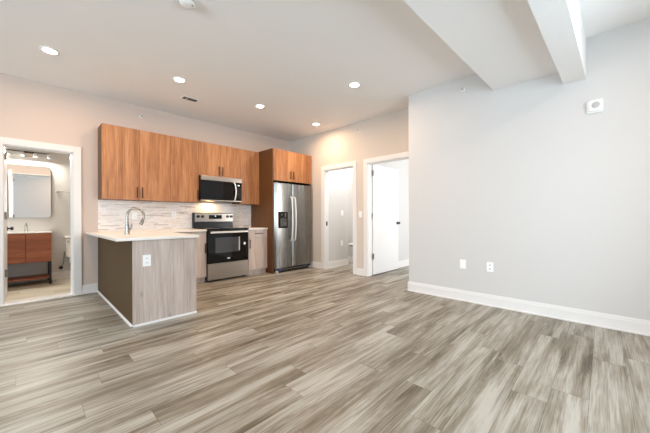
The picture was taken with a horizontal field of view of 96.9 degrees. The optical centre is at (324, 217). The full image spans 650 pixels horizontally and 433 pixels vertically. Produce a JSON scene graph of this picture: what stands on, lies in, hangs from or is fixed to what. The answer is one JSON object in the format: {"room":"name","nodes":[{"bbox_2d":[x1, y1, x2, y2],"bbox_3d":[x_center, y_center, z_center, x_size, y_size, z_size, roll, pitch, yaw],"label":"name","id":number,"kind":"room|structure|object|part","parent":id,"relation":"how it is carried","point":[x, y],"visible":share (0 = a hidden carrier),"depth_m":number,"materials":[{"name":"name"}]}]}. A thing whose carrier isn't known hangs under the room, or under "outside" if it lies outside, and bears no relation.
{"room":"open-plan living room","nodes":[
{"label":"open-plan living room","id":0,"kind":"room"},
{"bbox_2d":[4,147,70,283],"bbox_3d":[-4.700,-0.362,5.659,0.123,2.970,2.800,0,0,44],"label":"wall","id":1,"kind":"structure","parent":0,"point":[58,222],"depth_m":5.27,"materials":[{"name":"grey paint"}]},
{"bbox_2d":[6,149,50,158],"bbox_3d":[-5.166,-1.112,5.022,0.093,0.088,0.552,0,0,44],"label":"vanity light","id":2,"kind":"object","parent":1,"relation":"attached to","point":[22,153],"visible":0.95,"depth_m":5.03,"materials":[{"name":"silver metal"}]},
{"bbox_3d":[-5.192,-1.116,5.047,0.021,0.080,0.160,0,0,44],"label":"plate","id":3,"kind":"part","parent":2,"relation":"part of","materials":[{"name":"silver metal"}]},
{"bbox_2d":[7,163,50,217],"bbox_3d":[-5.215,-0.461,5.017,0.028,0.920,0.638,0,0,44],"label":"wall mirror","id":4,"kind":"object","parent":1,"relation":"attached to","point":[28,186],"visible":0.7,"depth_m":5.03,"materials":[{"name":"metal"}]},
{"bbox_2d":[52,270,70,279],"bbox_3d":[-4.363,1.057,5.894,0.028,0.130,1.800,0,0,44],"label":"baseboard","id":5,"kind":"structure","parent":1,"relation":"attached to","point":[62,274],"depth_m":5.34,"materials":[{"name":"white paint"}]},
{"bbox_2d":[0,292,82,306],"bbox_3d":[-3.919,1.163,3.975,0.200,0.116,0.860,0,0,44],"label":"threshold","id":6,"kind":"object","parent":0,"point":[34,299],"depth_m":3.94,"materials":[{"name":"beige wood"}]},
{"bbox_2d":[0,73,289,284],"bbox_3d":[-4.191,-0.364,3.706,0.130,2.970,9.700,0,0,44],"label":"wall","id":7,"kind":"structure","parent":0,"point":[30,110],"depth_m":4.28,"materials":[{"name":"beige paint"}]},
{"bbox_2d":[4,148,13,299],"bbox_3d":[-4.455,0.092,3.993,0.690,2.020,0.171,0,0,44],"label":"door","id":8,"kind":"structure","parent":7,"relation":"in","point":[5,152],"depth_m":3.93,"materials":[{"name":"white paint"}]},
{"bbox_2d":[0,137,81,304],"bbox_3d":[-3.923,0.043,3.967,0.150,2.155,0.857,0,0,44],"label":"trim","id":9,"kind":"structure","parent":7,"relation":"attached to","point":[75,156],"depth_m":4.16,"materials":[{"name":"white paint"}]},
{"bbox_2d":[82,283,97,293],"bbox_3d":[-3.508,1.054,4.294,0.028,0.130,0.186,0,0,44],"label":"baseboard","id":10,"kind":"structure","parent":7,"relation":"attached to","point":[88,288],"depth_m":4.29,"materials":[{"name":"white paint"}]},
{"bbox_2d":[98,123,169,201],"bbox_3d":[-3.006,-0.822,4.575,0.364,1.092,0.910,0,0,44],"label":"upper cabinet","id":11,"kind":"object","parent":7,"relation":"attached to","point":[134,164],"visible":1,"depth_m":4.41,"materials":[{"name":"brown wood"}]},
{"bbox_3d":[-3.057,-0.822,4.318,0.019,1.092,0.468,0,0,44],"label":"door","id":12,"kind":"part","parent":11,"relation":"part of","materials":[{"name":"brown wood"}]},
{"bbox_3d":[-2.740,-0.823,4.645,0.019,1.092,0.437,0,0,44],"label":"door","id":13,"kind":"part","parent":11,"relation":"part of","materials":[{"name":"brown wood"}]},
{"bbox_2d":[98,200,250,230],"bbox_3d":[-2.530,-0.024,5.320,0.009,0.513,2.640,0,0,44],"label":"backsplash","id":14,"kind":"structure","parent":7,"relation":"attached to","point":[111,213],"depth_m":4.97,"materials":[{"name":"tile"}]},
{"bbox_2d":[132,212,136,218],"bbox_3d":[-3.112,-0.037,4.705,0.009,0.120,0.075,0,0,44],"label":"wall outlet","id":15,"kind":"object","parent":14,"relation":"attached to","point":[134,214],"visible":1,"depth_m":4.70,"materials":[{"name":"white plastic"}]},
{"bbox_2d":[166,136,198,202],"bbox_3d":[-2.525,-0.824,5.072,0.364,1.092,0.472,0,0,44],"label":"upper cabinet","id":16,"kind":"object","parent":7,"relation":"attached to","point":[184,153],"visible":0.94,"depth_m":4.96,"materials":[{"name":"brown wood"}]},
{"bbox_2d":[199,141,239,178],"bbox_3d":[-2.079,-1.068,5.534,0.364,0.605,0.811,0,0,44],"label":"upper cabinet","id":17,"kind":"object","parent":7,"relation":"attached to","point":[214,159],"visible":0.73,"depth_m":5.40,"materials":[{"name":"brown wood"}]},
{"bbox_3d":[-2.118,-1.068,5.289,0.019,0.605,0.403,0,0,44],"label":"door","id":18,"kind":"part","parent":17,"relation":"part of","materials":[{"name":"brown wood"}]},
{"bbox_2d":[199,175,241,202],"bbox_3d":[-2.038,-0.538,5.495,0.455,0.450,0.796,0,0,44],"label":"microwave","id":19,"kind":"object","parent":17,"relation":"attached to","point":[211,188],"visible":0.99,"depth_m":5.35,"materials":[{"name":"silver metal"}]},
{"bbox_3d":[-1.975,-0.505,5.339,0.035,0.345,0.659,0,0,44],"label":"door","id":20,"kind":"part","parent":19,"relation":"part of","materials":[{"name":"black glass"}]},
{"bbox_3d":[-1.927,-0.721,5.388,0.037,0.082,0.796,0,0,44],"label":"vent panel","id":21,"kind":"part","parent":19,"relation":"part of","materials":[{"name":"metal"}]},
{"bbox_3d":[-1.928,-0.321,5.390,0.030,0.016,0.796,0,0,44],"label":"trim","id":22,"kind":"part","parent":19,"relation":"part of","materials":[{"name":"metal"}]},
{"bbox_3d":[-1.697,-0.505,5.626,0.035,0.345,0.134,0,0,44],"label":"control panel","id":23,"kind":"part","parent":19,"relation":"part of","materials":[{"name":"black glass"}]},
{"bbox_3d":[-1.836,-1.069,5.581,0.019,0.605,0.403,0,0,44],"label":"door","id":24,"kind":"part","parent":17,"relation":"part of","materials":[{"name":"brown wood"}]},
{"bbox_2d":[232,149,258,204],"bbox_3d":[-1.653,-0.826,5.995,0.334,1.092,0.442,0,0,44],"label":"upper cabinet","id":25,"kind":"object","parent":7,"relation":"attached to","point":[249,160],"visible":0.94,"depth_m":5.87,"materials":[{"name":"brown wood"}]},
{"bbox_2d":[0,262,649,432],"bbox_3d":[-0.948,1.162,3.077,9.200,0.100,13.300,0,0,44],"label":"floor","id":26,"kind":"structure","parent":0,"point":[305,349],"depth_m":2.17,"materials":[{"name":"grey wood"}]},
{"bbox_2d":[7,231,51,283],"bbox_3d":[-5.046,0.677,4.855,0.486,0.893,0.626,0,0,44],"label":"bathroom vanity","id":27,"kind":"object","parent":26,"relation":"on","point":[22,246],"visible":0.84,"depth_m":4.75,"materials":[{"name":"red wood"}]},
{"bbox_3d":[-4.995,0.496,4.590,0.019,0.477,0.300,0,0,44],"label":"door","id":28,"kind":"part","parent":27,"relation":"part of","materials":[{"name":"red wood"}]},
{"bbox_2d":[24,222,27,230],"bbox_3d":[-5.093,0.151,4.903,0.158,0.158,0.052,0,0,44],"label":"vanity faucet","id":29,"kind":"object","parent":27,"relation":"on","point":[25,225],"visible":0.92,"depth_m":4.92,"materials":[{"name":"silver metal"}]},
{"bbox_2d":[7,273,48,282],"bbox_3d":[-5.050,1.015,4.860,0.455,0.018,0.548,0,0,44],"label":"shelf","id":30,"kind":"object","parent":27,"relation":"attached to","point":[39,276],"depth_m":4.86,"materials":[{"name":"red wood"}]},
{"bbox_2d":[7,231,51,233],"bbox_3d":[-5.047,0.242,4.855,0.486,0.023,0.626,0,0,44],"label":"sink","id":31,"kind":"object","parent":27,"relation":"in","point":[14,232],"depth_m":4.80,"materials":[{"name":"white ceramic"}]},
{"bbox_3d":[-4.780,0.496,4.812,0.019,0.477,0.302,0,0,44],"label":"door","id":32,"kind":"part","parent":27,"relation":"part of","materials":[{"name":"red wood"}]},
{"bbox_3d":[-4.692,0.931,4.917,0.030,0.384,0.030,0,0,44],"label":"leg","id":33,"kind":"part","parent":27,"relation":"part of","materials":[{"name":"black metal"}]},
{"bbox_2d":[64,236,70,262],"bbox_3d":[-4.452,0.730,5.283,0.736,0.785,0.450,0,0,44],"label":"toilet","id":34,"kind":"object","parent":26,"relation":"on","point":[67,240],"visible":0.2,"depth_m":5.28,"materials":[{"name":"white ceramic"}]},
{"bbox_3d":[-4.649,0.550,5.474,0.180,0.345,0.428,0,0,44],"label":"tank","id":35,"kind":"part","parent":34,"relation":"part of","materials":[{"name":"white ceramic"}]},
{"bbox_2d":[97,237,196,327],"bbox_3d":[-2.481,0.675,3.870,2.092,0.882,0.652,0,0,44],"label":"base cabinet","id":36,"kind":"object","parent":26,"relation":"on","point":[165,289],"visible":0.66,"depth_m":3.18,"materials":[{"name":"beige wood"}]},
{"bbox_3d":[-2.703,0.676,3.663,2.060,0.882,0.018,0,0,44],"label":"panel","id":37,"kind":"part","parent":36,"relation":"part of","materials":[{"name":"brown laminate"}]},
{"bbox_2d":[86,229,206,241],"bbox_3d":[-2.256,0.217,4.086,2.099,0.030,1.539,0,0,44],"label":"countertop","id":38,"kind":"structure","parent":36,"relation":"on","point":[135,235],"depth_m":3.48,"materials":[{"name":"beige stone"}]},
{"bbox_2d":[124,207,144,234],"bbox_3d":[-2.327,0.034,3.524,0.060,0.336,0.219,0,0,44],"label":"kitchen faucet","id":39,"kind":"object","parent":38,"relation":"on","point":[127,229],"visible":1,"depth_m":3.47,"materials":[{"name":"silver metal"}]},
{"bbox_3d":[-2.322,-0.026,3.530,0.027,0.216,0.202,0,0,44],"label":"spout","id":40,"kind":"part","parent":39,"relation":"part of","materials":[{"name":"silver metal"}]},
{"bbox_2d":[143,255,150,266],"bbox_3d":[-1.866,0.447,3.015,0.009,0.120,0.075,0,0,44],"label":"wall outlet","id":41,"kind":"object","parent":36,"relation":"attached to","point":[146,258],"visible":1,"depth_m":3.01,"materials":[{"name":"white plastic"}]},
{"bbox_3d":[-2.474,1.105,3.864,2.076,0.022,0.652,0,0,44],"label":"shoe moulding","id":42,"kind":"part","parent":36,"relation":"part of","materials":[{"name":"white paint"}]},
{"bbox_3d":[-1.741,0.673,3.163,0.018,0.882,0.638,0,0,44],"label":"panel","id":43,"kind":"part","parent":36,"relation":"part of","materials":[{"name":"beige wood"}]},
{"bbox_2d":[176,231,205,283],"bbox_3d":[-2.497,0.675,4.885,0.638,0.882,0.727,0,0,44],"label":"base cabinet","id":44,"kind":"object","parent":26,"relation":"on","point":[201,240],"visible":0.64,"depth_m":4.88,"materials":[{"name":"beige wood"}]},
{"bbox_3d":[-2.296,0.627,4.690,0.019,0.778,0.724,0,0,44],"label":"door","id":45,"kind":"part","parent":44,"relation":"part of","materials":[{"name":"beige wood"}]},
{"bbox_2d":[192,213,248,281],"bbox_3d":[-1.950,0.507,5.406,0.700,1.215,0.798,0,0,44],"label":"range","id":46,"kind":"object","parent":26,"relation":"on","point":[227,246],"visible":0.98,"depth_m":5.24,"materials":[{"name":"silver metal"}]},
{"bbox_3d":[-2.145,-0.007,5.599,0.006,0.154,0.762,0,0,44],"label":"control panel","id":47,"kind":"part","parent":46,"relation":"part of","materials":[{"name":"metal"}]},
{"bbox_2d":[194,227,248,229],"bbox_3d":[-1.941,0.199,5.404,0.590,0.019,0.788,0,0,44],"label":"cooktop","id":48,"kind":"object","parent":46,"relation":"in","point":[205,228],"depth_m":5.31,"materials":[{"name":"black glass"}]},
{"bbox_3d":[-1.744,0.507,5.214,0.043,0.571,0.776,0,0,44],"label":"oven door","id":49,"kind":"part","parent":46,"relation":"part of","materials":[{"name":"black glass"}]},
{"bbox_3d":[-1.744,0.938,5.216,0.038,0.283,0.776,0,0,44],"label":"drawer","id":50,"kind":"part","parent":46,"relation":"part of","materials":[{"name":"metal"}]},
{"bbox_3d":[-1.712,0.252,5.183,0.048,0.032,0.724,0,0,44],"label":"handle","id":51,"kind":"part","parent":46,"relation":"part of","materials":[{"name":"white metal"}]},
{"bbox_2d":[248,229,266,274],"bbox_3d":[-1.528,0.672,5.886,0.638,0.882,0.434,0,0,44],"label":"base cabinet","id":52,"kind":"object","parent":26,"relation":"on","point":[257,239],"visible":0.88,"depth_m":5.67,"materials":[{"name":"beige wood"}]},
{"bbox_2d":[240,227,267,229],"bbox_3d":[-1.533,0.214,5.890,0.629,0.030,0.434,0,0,44],"label":"countertop","id":53,"kind":"structure","parent":52,"relation":"on","point":[250,228],"depth_m":5.76,"materials":[{"name":"beige stone"}]},
{"bbox_3d":[-1.328,0.306,5.692,0.019,0.143,0.431,0,0,44],"label":"drawer","id":54,"kind":"part","parent":52,"relation":"part of","materials":[{"name":"beige wood"}]},
{"bbox_2d":[251,148,310,273],"bbox_3d":[-0.951,-0.139,6.364,0.829,2.502,1.054,0,0,44],"label":"tall cabinet","id":55,"kind":"object","parent":26,"relation":"on","point":[281,166],"visible":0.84,"depth_m":5.92,"materials":[{"name":"brown wood"}]},
{"bbox_3d":[-1.319,-0.138,6.004,0.799,2.502,0.024,0,0,44],"label":"panel","id":56,"kind":"part","parent":55,"relation":"part of","materials":[{"name":"brown wood"}]},
{"bbox_3d":[-0.874,-1.073,5.906,0.019,0.634,0.454,0,0,44],"label":"door","id":57,"kind":"part","parent":55,"relation":"part of","materials":[{"name":"brown wood"}]},
{"bbox_3d":[-0.516,-1.075,6.276,0.019,0.634,0.569,0,0,44],"label":"door","id":58,"kind":"part","parent":55,"relation":"part of","materials":[{"name":"brown wood"}]},
{"bbox_2d":[274,181,310,272],"bbox_3d":[-0.893,0.191,6.328,0.902,1.842,1.018,0,0,44],"label":"refrigerator","id":59,"kind":"object","parent":26,"relation":"on","point":[292,203],"visible":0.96,"depth_m":6.00,"materials":[{"name":"silver metal"}]},
{"bbox_3d":[-0.868,0.155,5.898,0.093,1.717,0.435,0,0,44],"label":"door","id":60,"kind":"part","parent":59,"relation":"part of","materials":[{"name":"silver metal"}]},
{"bbox_3d":[-0.686,0.018,5.959,0.092,0.932,0.029,0,0,44],"label":"handle","id":61,"kind":"part","parent":59,"relation":"part of","materials":[{"name":"white metal"}]},
{"bbox_3d":[-0.623,0.018,6.025,0.092,0.932,0.029,0,0,44],"label":"handle","id":62,"kind":"part","parent":59,"relation":"part of","materials":[{"name":"white metal"}]},
{"bbox_3d":[-0.511,0.154,6.266,0.093,1.717,0.575,0,0,44],"label":"door","id":63,"kind":"part","parent":59,"relation":"part of","materials":[{"name":"silver metal"}]},
{"bbox_2d":[0,0,649,141],"bbox_3d":[-0.993,-1.908,3.112,9.300,0.100,13.300,0,0,44],"label":"ceiling","id":64,"kind":"structure","parent":0,"point":[297,59],"depth_m":3.24,"materials":[{"name":"white paint"}]},
{"bbox_2d":[39,46,59,54],"bbox_3d":[-3.043,-1.847,3.184,0.170,0.010,0.170,0,0,44],"label":"recessed light","id":65,"kind":"object","parent":64,"relation":"in","point":[49,50],"visible":1,"depth_m":3.17,"materials":[{"name":"white plastic"}]},
{"bbox_2d":[172,76,186,82],"bbox_3d":[-1.950,-1.850,3.858,0.170,0.010,0.170,0,0,44],"label":"recessed light","id":66,"kind":"object","parent":64,"relation":"in","point":[176,78],"visible":1,"depth_m":3.84,"materials":[{"name":"white"}]},
{"bbox_2d":[178,0,196,9],"bbox_3d":[-1.176,-1.835,2.462,0.143,0.045,0.143,0,0,44],"label":"smoke detector","id":67,"kind":"object","parent":64,"relation":"attached to","point":[188,4],"visible":1,"depth_m":2.45,"materials":[{"name":"white plastic"}]},
{"bbox_2d":[180,95,199,102],"bbox_3d":[-2.102,-1.851,4.481,0.130,0.008,0.246,0,0,44],"label":"ceiling vent","id":68,"kind":"object","parent":64,"relation":"in","point":[183,96],"visible":1,"depth_m":4.49,"materials":[{"name":"white plastic"}]},
{"bbox_2d":[255,104,264,107],"bbox_3d":[-1.078,-1.853,4.779,0.170,0.010,0.170,0,0,44],"label":"recessed light","id":69,"kind":"object","parent":64,"relation":"in","point":[256,105],"visible":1,"depth_m":4.78,"materials":[{"name":"white"}]},
{"bbox_2d":[349,82,360,87],"bbox_3d":[0.413,-1.857,4.018,0.170,0.010,0.170,0,0,44],"label":"recessed light","id":70,"kind":"object","parent":64,"relation":"in","point":[352,84],"visible":1,"depth_m":4.00,"materials":[{"name":"white"}]},
{"bbox_2d":[527,0,585,83],"bbox_3d":[-0.593,-1.648,-0.099,9.050,0.422,0.182,0,0,-44],"label":"ceiling beam","id":71,"kind":"structure","parent":64,"relation":"attached to","point":[560,22],"depth_m":2.34,"materials":[{"name":"white paint"}]},
{"bbox_2d":[329,169,347,261],"bbox_3d":[0.260,-0.377,6.645,0.120,2.970,0.715,0,0,44],"label":"wall","id":72,"kind":"structure","parent":0,"point":[338,179],"depth_m":6.61,"materials":[{"name":"grey paint"}]},
{"bbox_2d":[329,256,352,267],"bbox_3d":[0.269,1.038,6.852,2.300,0.140,1.020,0,0,44],"label":"baseboard","id":73,"kind":"structure","parent":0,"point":[342,262],"depth_m":6.64,"materials":[{"name":"white paint"}]},
{"bbox_2d":[290,108,408,268],"bbox_3d":[0.405,-0.377,5.924,3.392,2.970,0.120,0,0,44],"label":"wall","id":74,"kind":"structure","parent":0,"point":[387,134],"depth_m":5.67,"materials":[{"name":"beige paint"}]},
{"bbox_2d":[311,261,362,275],"bbox_3d":[-0.051,1.044,6.266,2.195,0.130,0.028,0,0,44],"label":"baseboard","id":75,"kind":"structure","parent":74,"relation":"attached to","point":[313,264],"depth_m":6.33,"materials":[{"name":"white paint"}]},
{"bbox_2d":[321,161,356,273],"bbox_3d":[0.310,-0.004,6.003,0.973,2.225,0.140,0,0,44],"label":"trim","id":76,"kind":"structure","parent":74,"relation":"attached to","point":[325,170],"depth_m":6.24,"materials":[{"name":"white paint"}]},
{"bbox_2d":[363,151,408,275],"bbox_3d":[1.180,-0.007,5.161,1.115,2.225,0.140,0,0,44],"label":"trim","id":77,"kind":"structure","parent":74,"relation":"attached to","point":[367,175],"depth_m":5.46,"materials":[{"name":"white paint"}]},
{"bbox_2d":[372,164,399,274],"bbox_3d":[1.256,0.027,5.849,0.104,2.133,0.975,0,0,44],"label":"door","id":78,"kind":"structure","parent":74,"relation":"in","point":[385,243],"depth_m":5.82,"materials":[{"name":"white paint"}]},
{"bbox_2d":[348,179,352,256],"bbox_3d":[0.636,-0.378,7.286,2.430,2.970,0.120,0,0,44],"label":"wall","id":79,"kind":"structure","parent":0,"point":[350,182],"depth_m":7.20,"materials":[{"name":"grey paint"}]},
{"bbox_2d":[348,168,352,179],"bbox_3d":[0.821,-1.123,6.868,0.520,0.380,0.218,0,0,44],"label":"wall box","id":80,"kind":"object","parent":79,"relation":"attached to","point":[350,170],"visible":0.14,"depth_m":6.92,"materials":[{"name":"white plastic"}]},
{"bbox_2d":[376,159,408,260],"bbox_3d":[2.051,-0.382,6.919,0.115,2.970,3.600,0,0,44],"label":"wall","id":81,"kind":"structure","parent":0,"point":[402,166],"depth_m":6.56,"materials":[{"name":"grey paint"}]},
{"bbox_2d":[399,259,408,267],"bbox_3d":[2.079,1.033,6.841,0.028,0.140,3.480,0,0,44],"label":"baseboard","id":82,"kind":"structure","parent":81,"relation":"attached to","point":[402,263],"depth_m":6.55,"materials":[{"name":"white paint"}]},
{"bbox_2d":[403,0,557,89],"bbox_3d":[-0.900,-1.718,0.198,9.064,0.280,0.672,0,0,-44],"label":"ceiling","id":83,"kind":"structure","parent":0,"point":[502,42],"depth_m":2.51,"materials":[{"name":"white paint"}]},
{"bbox_2d":[408,18,649,320],"bbox_3d":[2.839,-0.384,3.263,3.808,2.970,0.560,0,0,44],"label":"wall","id":84,"kind":"structure","parent":0,"point":[519,178],"depth_m":3.23,"materials":[{"name":"grey paint"}]},
{"bbox_2d":[460,259,465,268],"bbox_3d":[1.839,0.616,3.838,0.075,0.120,0.007,0,0,44],"label":"blank plate","id":85,"kind":"object","parent":84,"relation":"attached to","point":[462,262],"visible":1,"depth_m":3.84,"materials":[{"name":"white plastic"}]},
{"bbox_2d":[487,262,492,271],"bbox_3d":[2.071,0.617,3.613,0.075,0.120,0.009,0,0,44],"label":"wall outlet","id":86,"kind":"object","parent":84,"relation":"attached to","point":[489,264],"visible":1,"depth_m":3.61,"materials":[{"name":"white plastic"}]},
{"bbox_2d":[407,281,649,335],"bbox_3d":[2.782,1.031,3.219,3.836,0.140,0.468,0,0,44],"label":"baseboard","id":87,"kind":"structure","parent":84,"relation":"attached to","point":[615,322],"depth_m":3.23,"materials":[{"name":"white paint"}]},
{"bbox_2d":[587,99,602,113],"bbox_3d":[2.741,-1.135,2.925,0.124,0.120,0.059,0,0,44],"label":"fire alarm","id":88,"kind":"object","parent":84,"relation":"attached to","point":[593,106],"visible":1,"depth_m":2.91,"materials":[{"name":"white plastic"}]},
{"bbox_2d":[591,101,599,107],"bbox_3d":[2.729,-1.142,2.901,0.064,0.064,0.009,0,0,44],"label":"speaker grille","id":89,"kind":"object","parent":88,"relation":"attached to","point":[594,104],"depth_m":2.90,"materials":[{"name":"grey plastic"}]}
]}

